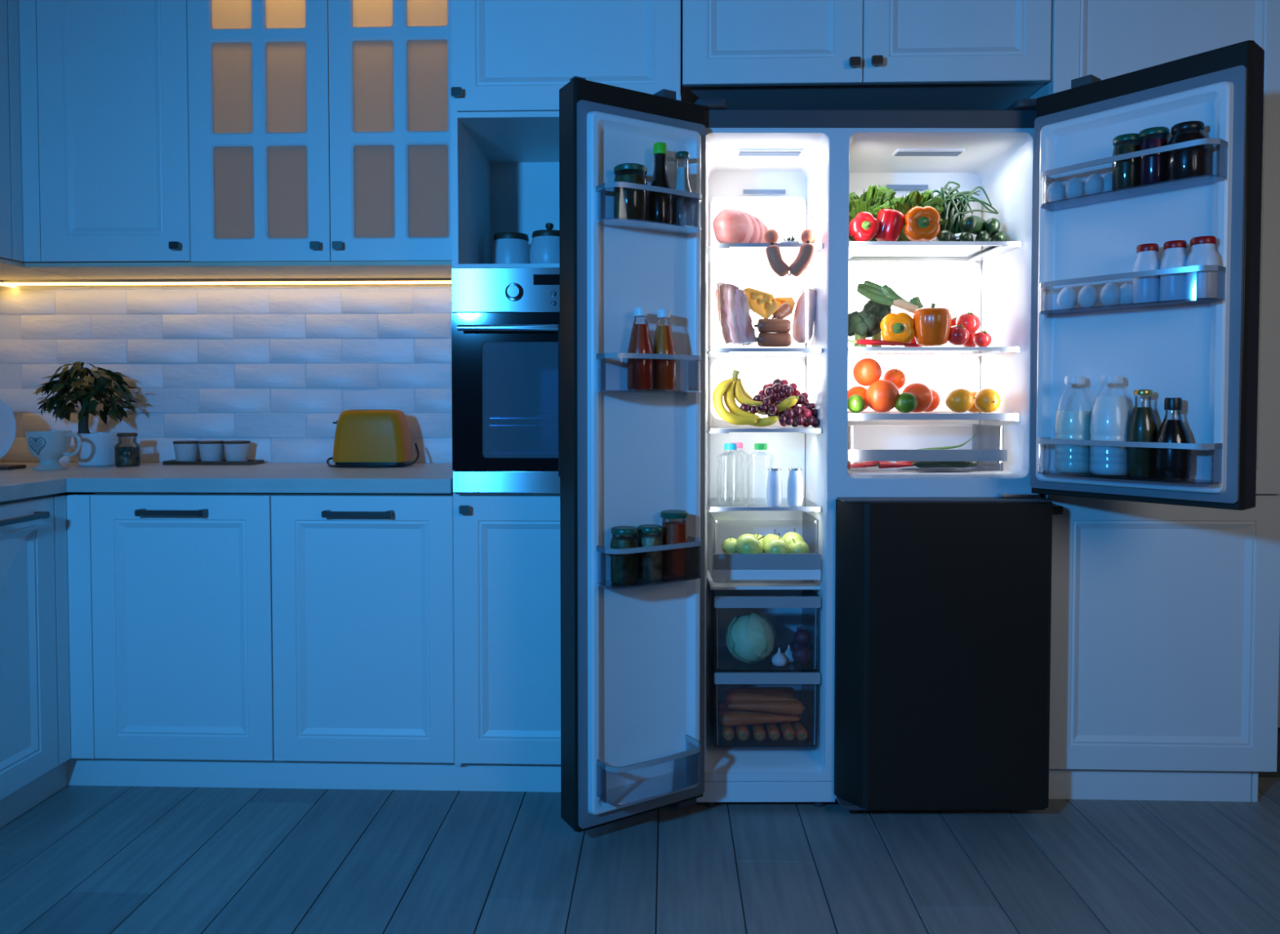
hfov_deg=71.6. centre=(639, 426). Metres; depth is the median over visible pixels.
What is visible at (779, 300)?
cheese
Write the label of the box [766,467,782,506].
drink bottle
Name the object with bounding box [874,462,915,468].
chili pepper
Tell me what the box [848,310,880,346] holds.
broccoli
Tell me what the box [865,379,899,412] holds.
orange
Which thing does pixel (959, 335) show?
tomato
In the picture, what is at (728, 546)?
apple
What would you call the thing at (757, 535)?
apple
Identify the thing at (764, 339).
sausage
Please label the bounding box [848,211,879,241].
bell pepper
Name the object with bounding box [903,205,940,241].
bell pepper
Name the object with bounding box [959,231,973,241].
cucumber
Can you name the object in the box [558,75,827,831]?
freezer
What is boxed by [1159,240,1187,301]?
bottle
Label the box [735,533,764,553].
apple
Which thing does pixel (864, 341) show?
chili pepper
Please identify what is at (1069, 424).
milk bottle
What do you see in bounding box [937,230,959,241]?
cucumber
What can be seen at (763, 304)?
cheese
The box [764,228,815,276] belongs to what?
sausages
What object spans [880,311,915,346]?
bell pepper
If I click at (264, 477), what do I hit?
countertop
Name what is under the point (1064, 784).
plinth
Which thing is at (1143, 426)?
bottle
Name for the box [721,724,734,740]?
carrot
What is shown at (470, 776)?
plinth
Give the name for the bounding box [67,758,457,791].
plinth
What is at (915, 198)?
lettuce
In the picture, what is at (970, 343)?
tomato
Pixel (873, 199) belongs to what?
lettuce
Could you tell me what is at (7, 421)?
plate
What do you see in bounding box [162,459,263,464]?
wooden tray
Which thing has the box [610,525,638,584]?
jar
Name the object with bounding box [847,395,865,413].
lime
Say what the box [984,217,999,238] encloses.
cucumber
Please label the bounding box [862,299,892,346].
broccoli
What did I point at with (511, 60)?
tall cabinet
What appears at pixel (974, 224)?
cucumber
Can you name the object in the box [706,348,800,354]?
shelf
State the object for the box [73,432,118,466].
pot
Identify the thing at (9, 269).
board
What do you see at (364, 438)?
toaster
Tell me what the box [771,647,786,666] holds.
garlic
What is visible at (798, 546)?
apple
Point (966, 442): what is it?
chili pepper
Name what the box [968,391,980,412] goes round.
lemon
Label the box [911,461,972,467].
cucumber
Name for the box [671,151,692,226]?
bottle
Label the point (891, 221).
bell pepper
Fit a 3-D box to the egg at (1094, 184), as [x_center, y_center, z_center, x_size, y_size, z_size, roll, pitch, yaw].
[1.061,-0.564,2.075,0.042,0.055,0.043,-1,2,-23]
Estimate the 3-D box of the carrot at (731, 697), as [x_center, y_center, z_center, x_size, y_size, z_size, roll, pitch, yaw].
[0.341,0.767,2.504,0.210,0.038,0.038,0,2,2]
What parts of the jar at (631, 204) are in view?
lid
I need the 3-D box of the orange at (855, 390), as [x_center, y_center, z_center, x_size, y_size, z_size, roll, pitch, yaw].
[0.609,-0.078,2.485,0.074,0.074,0.075,1,2,38]
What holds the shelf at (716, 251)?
attached to the refrigerator at (922, 596)
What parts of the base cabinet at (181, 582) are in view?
corner filler, handle, panel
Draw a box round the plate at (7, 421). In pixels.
[0,399,16,458]
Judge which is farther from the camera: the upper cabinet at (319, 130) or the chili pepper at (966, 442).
the upper cabinet at (319, 130)
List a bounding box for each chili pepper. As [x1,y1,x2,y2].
[847,462,877,468]
[848,338,918,346]
[857,461,892,467]
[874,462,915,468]
[892,461,915,463]
[904,432,977,449]
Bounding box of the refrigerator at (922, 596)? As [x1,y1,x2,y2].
[558,40,1264,831]
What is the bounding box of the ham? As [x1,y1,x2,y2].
[786,284,816,346]
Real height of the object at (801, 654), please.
0.048 m
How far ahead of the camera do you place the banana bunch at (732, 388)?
2.40 m
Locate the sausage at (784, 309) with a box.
[771,302,791,319]
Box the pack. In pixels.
[715,280,757,346]
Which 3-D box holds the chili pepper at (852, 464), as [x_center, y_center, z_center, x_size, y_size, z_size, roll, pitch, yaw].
[0.595,0.103,2.406,0.123,0.016,0.017,0,2,-7]
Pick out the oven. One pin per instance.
(505, 322)
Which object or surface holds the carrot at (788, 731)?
in the refrigerator at (922, 596)
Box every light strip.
[0,280,16,288]
[1,278,451,285]
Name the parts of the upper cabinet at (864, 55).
panel, door, knob, knob, door, panel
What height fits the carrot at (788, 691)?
0.038 m
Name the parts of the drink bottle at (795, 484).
foil lid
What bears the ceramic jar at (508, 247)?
in the tall cabinet at (511, 60)
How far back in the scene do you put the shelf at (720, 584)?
2.41 m
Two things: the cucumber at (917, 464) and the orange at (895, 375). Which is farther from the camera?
the orange at (895, 375)
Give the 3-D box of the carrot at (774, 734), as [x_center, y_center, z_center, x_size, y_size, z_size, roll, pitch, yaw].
[0.369,0.836,2.500,0.032,0.032,0.190,0,2,2]
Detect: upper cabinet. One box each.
[0,0,23,262]
[18,0,191,262]
[186,0,451,262]
[680,0,1051,110]
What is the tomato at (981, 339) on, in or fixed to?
on the refrigerator at (922, 596)
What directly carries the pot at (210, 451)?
on the wooden tray
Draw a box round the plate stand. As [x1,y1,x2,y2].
[0,464,26,469]
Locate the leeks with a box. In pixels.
[856,280,924,313]
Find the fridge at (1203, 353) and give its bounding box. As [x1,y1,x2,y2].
[847,40,1264,510]
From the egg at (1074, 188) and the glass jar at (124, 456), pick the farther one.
the glass jar at (124, 456)
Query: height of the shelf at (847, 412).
0.004 m
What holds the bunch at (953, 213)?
on the refrigerator at (922, 596)
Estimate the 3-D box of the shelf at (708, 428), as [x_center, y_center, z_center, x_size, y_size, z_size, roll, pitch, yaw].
[0.336,0.003,2.489,0.298,0.004,0.238,0,2,0]
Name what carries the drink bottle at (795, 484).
on the refrigerator at (922, 596)
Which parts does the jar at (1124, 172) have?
lid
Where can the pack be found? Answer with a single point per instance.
(735, 318)
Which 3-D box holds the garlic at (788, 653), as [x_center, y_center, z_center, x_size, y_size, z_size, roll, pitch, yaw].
[0.412,0.625,2.454,0.041,0.046,0.041,0,2,2]
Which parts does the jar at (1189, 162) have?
lid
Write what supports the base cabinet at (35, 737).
on the floor
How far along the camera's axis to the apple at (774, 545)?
2.38 m
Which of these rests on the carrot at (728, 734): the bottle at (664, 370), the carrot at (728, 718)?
the carrot at (728, 718)
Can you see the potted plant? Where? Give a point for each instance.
(97, 449)
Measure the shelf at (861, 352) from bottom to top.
0.004 m
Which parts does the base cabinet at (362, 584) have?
handle, panel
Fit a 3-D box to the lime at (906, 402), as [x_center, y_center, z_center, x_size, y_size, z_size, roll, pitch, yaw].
[0.717,-0.065,2.396,0.057,0.056,0.061,-1,2,-20]
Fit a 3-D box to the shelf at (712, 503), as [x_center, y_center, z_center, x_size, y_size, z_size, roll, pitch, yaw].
[0.336,0.213,2.495,0.298,0.004,0.238,0,2,0]
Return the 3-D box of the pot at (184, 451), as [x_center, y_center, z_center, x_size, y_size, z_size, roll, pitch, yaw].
[-1.520,0.082,2.980,0.083,0.070,0.083,0,2,2]
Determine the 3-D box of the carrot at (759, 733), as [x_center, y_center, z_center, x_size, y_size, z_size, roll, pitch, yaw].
[0.329,0.835,2.497,0.033,0.033,0.195,0,2,2]
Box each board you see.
[0,257,82,279]
[24,261,451,279]
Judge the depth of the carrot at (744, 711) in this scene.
2.47 m
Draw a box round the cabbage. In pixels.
[724,612,776,663]
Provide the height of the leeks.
0.099 m
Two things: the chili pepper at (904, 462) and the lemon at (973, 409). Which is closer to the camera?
the chili pepper at (904, 462)
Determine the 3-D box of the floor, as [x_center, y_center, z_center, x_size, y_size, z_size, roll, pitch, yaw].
[0.129,1.090,0.958,6.600,0.060,4.260,0,2,2]
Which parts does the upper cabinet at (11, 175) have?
door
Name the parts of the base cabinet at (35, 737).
panel, handle, plinth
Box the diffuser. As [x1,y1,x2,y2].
[1,280,451,285]
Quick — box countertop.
[0,462,453,502]
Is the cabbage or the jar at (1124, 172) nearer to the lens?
the jar at (1124, 172)
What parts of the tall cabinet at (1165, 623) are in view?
knob, panel, door, door, panel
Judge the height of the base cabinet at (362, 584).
0.744 m
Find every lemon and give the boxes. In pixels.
[945,388,975,413]
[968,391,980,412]
[973,388,1000,413]
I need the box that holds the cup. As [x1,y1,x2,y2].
[25,431,81,470]
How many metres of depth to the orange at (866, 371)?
2.42 m
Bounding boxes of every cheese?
[743,287,777,318]
[774,297,795,314]
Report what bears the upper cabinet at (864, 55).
attached to the wall
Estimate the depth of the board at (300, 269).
2.75 m
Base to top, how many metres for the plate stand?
0.011 m
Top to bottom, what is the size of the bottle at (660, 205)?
0.197 m
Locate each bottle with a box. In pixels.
[626,307,653,390]
[647,142,672,225]
[652,309,675,390]
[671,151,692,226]
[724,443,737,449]
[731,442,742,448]
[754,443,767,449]
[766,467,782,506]
[786,467,803,506]
[1054,375,1092,472]
[1088,374,1131,475]
[1126,389,1158,478]
[1132,243,1160,303]
[1153,397,1191,479]
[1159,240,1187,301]
[1185,235,1219,298]
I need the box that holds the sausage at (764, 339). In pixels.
[756,332,791,347]
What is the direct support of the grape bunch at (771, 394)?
on the refrigerator at (922, 596)
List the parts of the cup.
handle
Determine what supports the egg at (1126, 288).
in the refrigerator at (922, 596)
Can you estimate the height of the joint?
0.101 m
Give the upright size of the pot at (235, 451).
0.071 m
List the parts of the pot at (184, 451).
lid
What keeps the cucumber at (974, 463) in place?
in the refrigerator at (922, 596)
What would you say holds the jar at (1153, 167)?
in the refrigerator at (922, 596)
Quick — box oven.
[451,267,559,493]
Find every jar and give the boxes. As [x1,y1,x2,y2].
[114,432,140,466]
[491,231,529,263]
[529,222,559,263]
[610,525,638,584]
[613,163,647,222]
[637,524,662,581]
[660,509,688,577]
[1111,133,1142,190]
[1137,126,1169,185]
[1166,120,1207,181]
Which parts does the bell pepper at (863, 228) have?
stem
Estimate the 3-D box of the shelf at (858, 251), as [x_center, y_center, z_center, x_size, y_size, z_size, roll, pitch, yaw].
[0.781,-0.493,2.477,0.456,0.004,0.238,0,2,0]
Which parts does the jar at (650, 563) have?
lid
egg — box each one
[1045,181,1065,201]
[1057,287,1076,309]
[1065,177,1084,198]
[1077,284,1097,307]
[1084,173,1104,195]
[1099,282,1120,305]
[1102,173,1111,191]
[1118,282,1133,304]
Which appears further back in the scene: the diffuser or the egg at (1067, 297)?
the diffuser
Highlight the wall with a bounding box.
[0,0,1279,727]
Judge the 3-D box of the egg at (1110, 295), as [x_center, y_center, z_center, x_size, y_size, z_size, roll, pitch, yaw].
[1.086,-0.305,2.051,0.042,0.055,0.043,-1,2,-23]
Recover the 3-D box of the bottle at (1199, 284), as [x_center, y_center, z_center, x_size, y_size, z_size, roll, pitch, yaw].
[1.210,-0.340,1.909,0.062,0.133,0.062,0,2,2]
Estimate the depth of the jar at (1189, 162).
1.90 m
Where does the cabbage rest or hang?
in the refrigerator at (922, 596)
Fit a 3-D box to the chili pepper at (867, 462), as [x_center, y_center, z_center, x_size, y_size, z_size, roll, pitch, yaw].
[0.651,0.101,2.421,0.124,0.020,0.017,0,2,-7]
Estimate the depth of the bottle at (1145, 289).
1.98 m
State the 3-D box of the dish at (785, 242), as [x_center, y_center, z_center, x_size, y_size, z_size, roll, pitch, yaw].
[0.402,-0.492,2.387,0.053,0.007,0.053,0,2,2]
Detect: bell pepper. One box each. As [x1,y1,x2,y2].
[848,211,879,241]
[873,208,904,241]
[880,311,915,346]
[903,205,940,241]
[904,337,922,346]
[912,302,951,346]
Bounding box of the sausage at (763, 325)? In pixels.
[753,318,791,333]
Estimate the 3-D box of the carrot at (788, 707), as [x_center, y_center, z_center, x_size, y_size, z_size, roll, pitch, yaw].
[0.346,0.771,2.442,0.210,0.038,0.038,0,2,2]
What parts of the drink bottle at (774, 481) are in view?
foil lid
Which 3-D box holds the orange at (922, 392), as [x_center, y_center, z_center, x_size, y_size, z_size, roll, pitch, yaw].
[0.764,-0.081,2.450,0.083,0.082,0.082,1,2,28]
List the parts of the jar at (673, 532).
lid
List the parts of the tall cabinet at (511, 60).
knob, knob, door, panel, door, panel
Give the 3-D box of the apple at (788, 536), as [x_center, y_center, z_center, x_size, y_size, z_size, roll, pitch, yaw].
[0.424,0.317,2.466,0.066,0.070,0.065,1,2,34]
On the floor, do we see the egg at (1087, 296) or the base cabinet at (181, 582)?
the base cabinet at (181, 582)
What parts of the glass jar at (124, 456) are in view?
lid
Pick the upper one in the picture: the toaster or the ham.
the ham
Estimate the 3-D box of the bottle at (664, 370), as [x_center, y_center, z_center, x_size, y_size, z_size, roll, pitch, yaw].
[0.058,-0.187,2.165,0.060,0.196,0.060,0,2,2]
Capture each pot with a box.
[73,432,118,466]
[173,440,199,461]
[197,440,224,461]
[222,440,250,461]
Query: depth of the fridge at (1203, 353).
2.18 m
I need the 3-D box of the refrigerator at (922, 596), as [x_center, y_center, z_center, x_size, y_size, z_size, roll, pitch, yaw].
[0.580,0.081,2.390,1.566,1.877,1.017,0,2,0]
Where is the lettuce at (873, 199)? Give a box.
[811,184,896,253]
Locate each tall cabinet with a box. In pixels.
[450,0,680,764]
[1027,0,1279,771]
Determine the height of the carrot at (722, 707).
0.035 m
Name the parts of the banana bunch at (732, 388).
stem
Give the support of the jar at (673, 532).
in the refrigerator at (922, 596)
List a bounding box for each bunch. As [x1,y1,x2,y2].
[712,369,799,426]
[739,377,819,427]
[782,235,799,241]
[930,181,998,241]
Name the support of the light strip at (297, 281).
attached to the board at (300, 269)
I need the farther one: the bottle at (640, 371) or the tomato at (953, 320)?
the tomato at (953, 320)
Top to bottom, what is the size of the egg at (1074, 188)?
0.055 m
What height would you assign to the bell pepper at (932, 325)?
0.118 m
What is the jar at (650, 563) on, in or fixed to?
in the refrigerator at (922, 596)
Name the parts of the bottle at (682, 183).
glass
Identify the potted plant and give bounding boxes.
[32,361,142,466]
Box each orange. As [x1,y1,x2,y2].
[847,385,868,411]
[852,358,881,386]
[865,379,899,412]
[883,368,906,389]
[902,382,933,412]
[923,388,940,412]
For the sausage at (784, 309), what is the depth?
2.42 m
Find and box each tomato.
[947,322,969,346]
[951,315,957,326]
[955,310,980,334]
[962,332,977,346]
[973,329,991,346]
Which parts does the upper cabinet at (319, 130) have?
pane, pane, pane, glazed door, pane, pane, pane, knob, knob, pane, pane, pane, glazed door, pane, pane, pane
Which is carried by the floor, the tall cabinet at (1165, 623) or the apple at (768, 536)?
the tall cabinet at (1165, 623)
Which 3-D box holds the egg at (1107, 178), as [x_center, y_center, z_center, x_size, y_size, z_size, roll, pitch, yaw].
[1.094,-0.564,2.073,0.043,0.055,0.042,0,2,10]
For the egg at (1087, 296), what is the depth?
2.08 m
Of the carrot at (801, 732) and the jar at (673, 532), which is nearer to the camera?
the jar at (673, 532)
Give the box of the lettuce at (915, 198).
[876,188,951,252]
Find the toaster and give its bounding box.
[326,409,419,467]
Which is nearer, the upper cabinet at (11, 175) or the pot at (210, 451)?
the upper cabinet at (11, 175)
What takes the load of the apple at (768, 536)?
in the refrigerator at (922, 596)
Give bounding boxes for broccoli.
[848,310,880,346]
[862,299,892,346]
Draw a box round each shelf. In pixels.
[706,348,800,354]
[706,426,818,430]
[706,497,818,508]
[706,569,820,589]
[709,244,799,257]
[847,412,984,413]
[853,245,998,256]
[860,351,991,353]
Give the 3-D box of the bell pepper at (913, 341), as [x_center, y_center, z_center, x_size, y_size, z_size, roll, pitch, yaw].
[0.776,-0.260,2.518,0.077,0.082,0.077,1,2,32]
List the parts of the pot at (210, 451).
lid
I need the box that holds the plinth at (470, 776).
[457,763,560,791]
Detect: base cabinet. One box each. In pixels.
[0,493,71,827]
[66,492,275,760]
[271,492,454,763]
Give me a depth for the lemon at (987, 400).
2.39 m
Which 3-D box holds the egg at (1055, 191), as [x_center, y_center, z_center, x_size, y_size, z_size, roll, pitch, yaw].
[1.005,-0.566,2.146,0.043,0.055,0.042,0,2,2]
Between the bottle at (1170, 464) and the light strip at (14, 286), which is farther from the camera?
the light strip at (14, 286)
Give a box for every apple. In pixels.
[721,536,737,553]
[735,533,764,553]
[753,533,764,553]
[761,528,782,551]
[764,532,791,553]
[782,528,804,544]
[789,538,808,553]
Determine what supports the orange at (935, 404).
on the refrigerator at (922, 596)
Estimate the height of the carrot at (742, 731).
0.035 m
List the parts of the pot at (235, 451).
lid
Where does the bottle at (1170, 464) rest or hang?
in the refrigerator at (922, 596)
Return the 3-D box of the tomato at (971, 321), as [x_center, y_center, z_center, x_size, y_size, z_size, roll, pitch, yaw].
[0.909,-0.290,2.460,0.065,0.067,0.065,-1,2,-42]
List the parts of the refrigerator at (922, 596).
light panel, panel, light panel, drawer, drawer, drawer, panel, shelf trim, shelf trim, shelf trim, shelf trim, panel, trim, frame, light panel, light panel, panel, drawer, shelf trim, shelf trim, shelf trim, door, door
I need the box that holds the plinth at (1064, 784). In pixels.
[1048,768,1257,801]
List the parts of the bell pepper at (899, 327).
stem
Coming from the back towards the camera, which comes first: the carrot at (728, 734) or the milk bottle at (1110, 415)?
the carrot at (728, 734)
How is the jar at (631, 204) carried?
in the refrigerator at (922, 596)
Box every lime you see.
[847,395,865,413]
[894,392,917,413]
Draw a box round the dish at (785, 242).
[779,240,799,243]
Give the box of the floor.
[0,715,1279,933]
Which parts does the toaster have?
cord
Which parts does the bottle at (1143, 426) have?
lid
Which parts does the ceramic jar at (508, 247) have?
lid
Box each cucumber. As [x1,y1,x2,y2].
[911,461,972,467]
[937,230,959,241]
[959,214,985,235]
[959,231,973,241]
[969,461,978,466]
[974,231,989,241]
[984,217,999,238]
[989,231,1005,241]
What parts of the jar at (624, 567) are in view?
lid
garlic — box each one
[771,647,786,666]
[782,644,794,662]
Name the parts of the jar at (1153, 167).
lid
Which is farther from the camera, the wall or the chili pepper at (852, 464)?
the wall
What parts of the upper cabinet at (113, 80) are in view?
corner filler, panel, knob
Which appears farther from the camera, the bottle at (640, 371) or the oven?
the oven
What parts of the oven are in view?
oven door, control panel, panel, handle, knob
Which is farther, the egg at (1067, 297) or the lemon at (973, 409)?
the lemon at (973, 409)
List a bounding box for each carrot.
[717,702,744,713]
[719,712,799,725]
[720,709,798,716]
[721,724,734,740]
[723,686,796,697]
[723,691,798,704]
[727,700,804,715]
[735,724,749,740]
[751,723,765,741]
[765,722,780,740]
[779,721,795,740]
[791,720,807,740]
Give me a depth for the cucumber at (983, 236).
2.39 m
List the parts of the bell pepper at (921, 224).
stem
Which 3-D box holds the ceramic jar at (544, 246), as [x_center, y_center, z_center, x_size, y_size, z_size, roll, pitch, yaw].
[-0.266,-0.523,2.616,0.118,0.152,0.118,0,2,2]
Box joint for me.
[712,208,768,243]
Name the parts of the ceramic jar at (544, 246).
lid, lid knob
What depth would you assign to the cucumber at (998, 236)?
2.39 m

